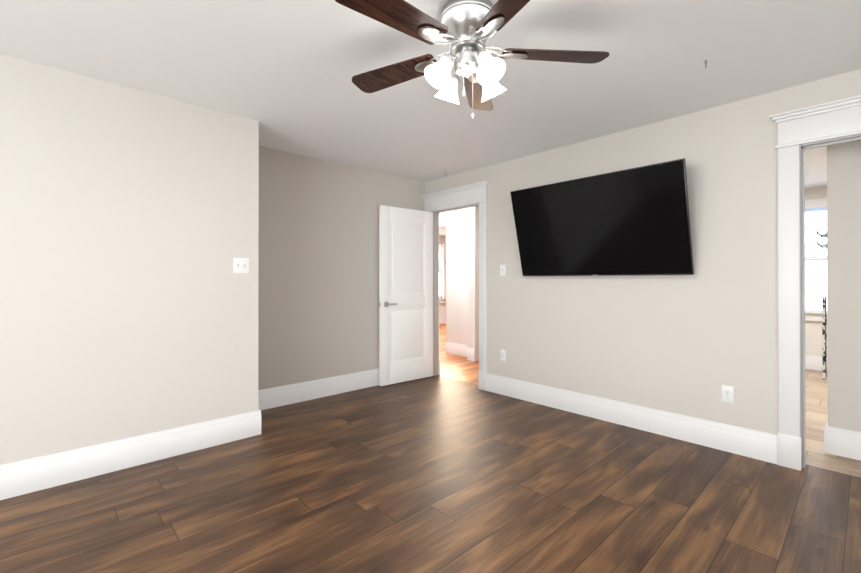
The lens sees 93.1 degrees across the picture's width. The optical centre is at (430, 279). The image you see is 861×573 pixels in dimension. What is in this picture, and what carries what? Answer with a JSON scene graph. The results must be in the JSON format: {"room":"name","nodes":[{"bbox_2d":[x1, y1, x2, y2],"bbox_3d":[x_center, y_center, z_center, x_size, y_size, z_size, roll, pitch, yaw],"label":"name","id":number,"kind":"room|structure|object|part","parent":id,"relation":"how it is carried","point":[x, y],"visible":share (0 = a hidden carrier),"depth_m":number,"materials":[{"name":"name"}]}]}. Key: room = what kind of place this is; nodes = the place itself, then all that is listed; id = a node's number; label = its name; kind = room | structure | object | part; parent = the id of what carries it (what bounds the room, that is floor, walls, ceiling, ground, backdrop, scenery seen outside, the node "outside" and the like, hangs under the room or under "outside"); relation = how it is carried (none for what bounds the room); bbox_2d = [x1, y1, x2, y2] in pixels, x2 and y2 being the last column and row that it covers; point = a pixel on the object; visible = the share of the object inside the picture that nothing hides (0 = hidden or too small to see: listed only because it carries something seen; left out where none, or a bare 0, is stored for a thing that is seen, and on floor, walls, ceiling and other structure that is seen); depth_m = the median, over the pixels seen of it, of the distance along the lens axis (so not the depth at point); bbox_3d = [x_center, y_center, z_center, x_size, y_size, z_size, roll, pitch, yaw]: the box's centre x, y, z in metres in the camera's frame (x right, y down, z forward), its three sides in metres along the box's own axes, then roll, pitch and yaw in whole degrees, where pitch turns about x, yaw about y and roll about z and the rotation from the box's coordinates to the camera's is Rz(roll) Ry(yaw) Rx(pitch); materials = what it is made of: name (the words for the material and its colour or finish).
{"room":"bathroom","nodes":[
{"label":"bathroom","id":0,"kind":"room"},
{"bbox_2d":[0,54,258,464],"bbox_3d":[-3.013,-0.016,2.108,3.910,2.440,0.710,0,0,-43],"label":"wall","id":1,"kind":"structure","parent":0,"point":[129,224],"depth_m":2.58,"materials":[{"name":"grey paint"}]},
{"bbox_2d":[0,410,260,499],"bbox_3d":[-2.715,1.111,1.886,3.807,0.186,0.017,0,0,-43],"label":"baseboard","id":2,"kind":"structure","parent":1,"relation":"attached to","point":[19,478],"depth_m":2.58,"materials":[{"name":"white paint"}]},
{"bbox_2d":[233,258,248,272],"bbox_3d":[-1.435,-0.103,3.092,0.116,0.115,0.006,0,0,-43],"label":"light switch","id":3,"kind":"object","parent":1,"relation":"attached to","point":[241,263],"visible":1,"depth_m":3.09,"materials":[{"name":"white plastic"}]},
{"bbox_2d":[258,146,424,389],"bbox_3d":[-0.904,-0.009,4.480,2.410,2.440,0.120,0,0,-43],"label":"wall","id":4,"kind":"structure","parent":0,"point":[318,302],"depth_m":4.17,"materials":[{"name":"beige paint"}]},
{"bbox_2d":[258,369,378,409],"bbox_3d":[-0.901,1.117,4.386,2.290,0.186,0.017,0,0,-43],"label":"baseboard","id":5,"kind":"structure","parent":4,"relation":"attached to","point":[273,397],"depth_m":4.13,"materials":[{"name":"white paint"}]},
{"bbox_2d":[438,213,439,374],"bbox_3d":[0.387,0.076,4.905,0.058,2.272,1.072,0,0,-43],"label":"door frame","id":6,"kind":"structure","parent":4,"relation":"attached to","point":[438,300],"depth_m":5.18,"materials":[{"name":"white paint"}]},
{"bbox_2d":[431,203,478,375],"bbox_3d":[0.322,0.177,4.844,0.122,2.070,0.820,0,0,-43],"label":"trim","id":7,"kind":"structure","parent":4,"relation":"attached to","point":[435,293],"depth_m":5.12,"materials":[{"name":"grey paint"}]},
{"bbox_2d":[379,205,432,385],"bbox_3d":[-0.274,0.185,4.825,0.765,2.030,0.035,0,0,-40],"label":"door leaf","id":8,"kind":"structure","parent":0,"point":[406,286],"depth_m":4.79,"materials":[{"name":"white paint"}]},
{"bbox_2d":[384,301,396,306],"bbox_3d":[-0.482,0.284,4.650,0.148,0.066,0.143,0,0,-40],"label":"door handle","id":9,"kind":"structure","parent":8,"relation":"attached to","point":[386,304],"depth_m":4.59,"materials":[{"name":"silver metal"}]},
{"bbox_2d":[0,323,860,572],"bbox_3d":[0.341,1.235,4.381,11.920,0.050,10.420,0,0,-43],"label":"floor","id":10,"kind":"structure","parent":0,"point":[438,474],"depth_m":2.21,"materials":[{"name":"brown wood"}]},
{"bbox_2d":[0,0,860,235],"bbox_3d":[0.341,-1.270,4.388,11.920,0.080,10.420,0,0,-43],"label":"ceiling","id":11,"kind":"structure","parent":0,"point":[283,72],"depth_m":2.34,"materials":[{"name":"white paint"}]},
{"bbox_2d":[335,0,609,119],"bbox_3d":[0.133,-0.973,1.862,1.241,0.526,1.287,0,0,-43],"label":"ceiling fan","id":12,"kind":"object","parent":11,"relation":"hanging from","point":[466,28],"visible":1,"depth_m":1.82,"materials":[{"name":"brown wood"}]},
{"bbox_3d":[0.170,-1.084,1.889,0.250,0.304,0.250,0,0,-43],"label":"motor","id":13,"kind":"part","parent":12,"relation":"part of","materials":[{"name":"silver metal"}]},
{"bbox_2d":[439,235,445,316],"bbox_3d":[-0.388,0.008,10.749,4.300,2.440,0.120,0,0,-43],"label":"wall","id":14,"kind":"structure","parent":0,"point":[442,309],"depth_m":11.34,"materials":[{"name":"white paint"}]},
{"bbox_2d":[439,239,445,303],"bbox_3d":[0.069,-0.221,11.111,0.940,1.780,0.165,0,0,-43],"label":"window","id":15,"kind":"structure","parent":14,"relation":"in","point":[442,272],"depth_m":11.34,"materials":[{"name":"white glass"}]},
{"bbox_2d":[439,316,445,323],"bbox_3d":[-0.385,1.134,10.655,4.180,0.186,0.017,0,0,-43],"label":"baseboard","id":16,"kind":"structure","parent":14,"relation":"attached to","point":[442,320],"depth_m":11.31,"materials":[{"name":"white paint"}]},
{"bbox_2d":[422,180,489,390],"bbox_3d":[0.257,0.075,4.784,0.058,2.272,1.072,0,0,-43],"label":"door frame","id":17,"kind":"structure","parent":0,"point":[472,193],"depth_m":4.48,"materials":[{"name":"white paint"}]},
{"bbox_2d":[439,206,478,360],"bbox_3d":[-0.063,-0.002,7.030,0.300,2.440,6.000,0,0,-43],"label":"wall across the hall","id":18,"kind":"structure","parent":0,"point":[462,275],"depth_m":6.46,"materials":[{"name":"white paint"}]},
{"bbox_2d":[445,342,467,356],"bbox_3d":[1.126,1.121,5.785,0.017,0.186,2.560,0,0,-43],"label":"baseboard","id":19,"kind":"structure","parent":18,"relation":"attached to","point":[456,349],"depth_m":6.53,"materials":[{"name":"white paint"}]},
{"bbox_2d":[467,348,474,360],"bbox_3d":[0.606,1.122,6.078,0.017,0.186,0.140,0,0,-43],"label":"baseboard","id":20,"kind":"structure","parent":18,"relation":"attached to","point":[470,354],"depth_m":6.08,"materials":[{"name":"white paint"}]},
{"bbox_2d":[425,69,860,434],"bbox_3d":[2.004,-0.013,3.043,0.120,2.440,5.950,0,0,-43],"label":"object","id":21,"kind":"structure","parent":0,"point":[687,345],"depth_m":3.09,"materials":[{"name":"grey paint"}]},
{"bbox_2d":[500,350,505,360],"bbox_3d":[0.759,0.800,4.280,0.008,0.115,0.070,0,0,-43],"label":"outlet","id":22,"kind":"object","parent":21,"relation":"attached to","point":[502,355],"visible":1,"depth_m":4.28,"materials":[{"name":"white plastic"}]},
{"bbox_2d":[500,265,505,275],"bbox_3d":[0.756,-0.095,4.280,0.016,0.115,0.070,0,0,-43],"label":"light switch","id":23,"kind":"object","parent":21,"relation":"attached to","point":[502,270],"visible":1,"depth_m":4.28,"materials":[{"name":"white plastic"}]},
{"bbox_2d":[510,158,693,275],"bbox_3d":[1.357,-0.436,3.446,0.277,0.808,1.460,0,0,-43],"label":"tv","id":24,"kind":"object","parent":21,"relation":"attached to","point":[634,221],"visible":1,"depth_m":3.29,"materials":[{"name":"black plastic"}]},
{"bbox_2d":[487,374,776,463],"bbox_3d":[1.440,1.115,3.543,0.017,0.186,2.415,0,0,-43],"label":"baseboard","id":25,"kind":"structure","parent":21,"relation":"attached to","point":[755,444],"depth_m":3.22,"materials":[{"name":"white paint"}]},
{"bbox_2d":[721,385,733,402],"bbox_3d":[2.083,0.806,2.862,0.008,0.115,0.070,0,0,-43],"label":"outlet","id":26,"kind":"object","parent":21,"relation":"attached to","point":[728,394],"visible":1,"depth_m":2.86,"materials":[{"name":"white plastic"}]},
{"bbox_2d":[770,95,860,470],"bbox_3d":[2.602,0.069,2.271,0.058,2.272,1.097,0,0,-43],"label":"door frame","id":27,"kind":"structure","parent":21,"relation":"attached to","point":[835,119],"depth_m":2.60,"materials":[{"name":"white paint"}]},
{"bbox_2d":[805,186,826,356],"bbox_3d":[5.532,-0.008,5.125,0.120,2.440,4.180,0,0,-43],"label":"wall","id":28,"kind":"structure","parent":0,"point":[813,338],"depth_m":5.46,"materials":[{"name":"white paint"}]},
{"bbox_2d":[805,355,822,370],"bbox_3d":[5.481,1.119,5.076,0.017,0.186,4.180,0,0,-43],"label":"baseboard","id":29,"kind":"structure","parent":28,"relation":"attached to","point":[813,363],"depth_m":5.45,"materials":[{"name":"white paint"}]},
{"bbox_2d":[805,198,826,320],"bbox_3d":[5.179,-0.257,5.427,0.175,1.620,1.100,0,0,-43],"label":"bathroom window","id":30,"kind":"structure","parent":28,"relation":"in","point":[815,258],"depth_m":5.48,"materials":[{"name":"white glass"}]},
{"bbox_2d":[827,140,860,431],"bbox_3d":[3.460,-0.015,2.186,0.120,2.440,1.910,0,0,-43],"label":"wall","id":31,"kind":"structure","parent":0,"point":[844,281],"depth_m":2.78,"materials":[{"name":"grey paint"}]},
{"bbox_2d":[817,231,826,237],"bbox_3d":[2.789,-0.318,2.906,0.050,0.049,0.057,0,0,-43],"label":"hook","id":32,"kind":"object","parent":31,"relation":"attached to","point":[824,235],"depth_m":2.90,"materials":[{"name":"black metal"}]},
{"bbox_2d":[822,297,826,379],"bbox_3d":[2.797,0.416,2.896,0.090,0.580,0.018,0,0,-43],"label":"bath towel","id":33,"kind":"object","parent":31,"relation":"hanging from","point":[824,330],"visible":1,"depth_m":2.87,"materials":[{"name":"fabric"}]},
{"bbox_2d":[824,425,860,460],"bbox_3d":[3.404,1.111,2.143,0.017,0.186,1.927,0,0,-43],"label":"baseboard","id":34,"kind":"structure","parent":31,"relation":"attached to","point":[842,442],"depth_m":2.77,"materials":[{"name":"white paint"}]}
]}

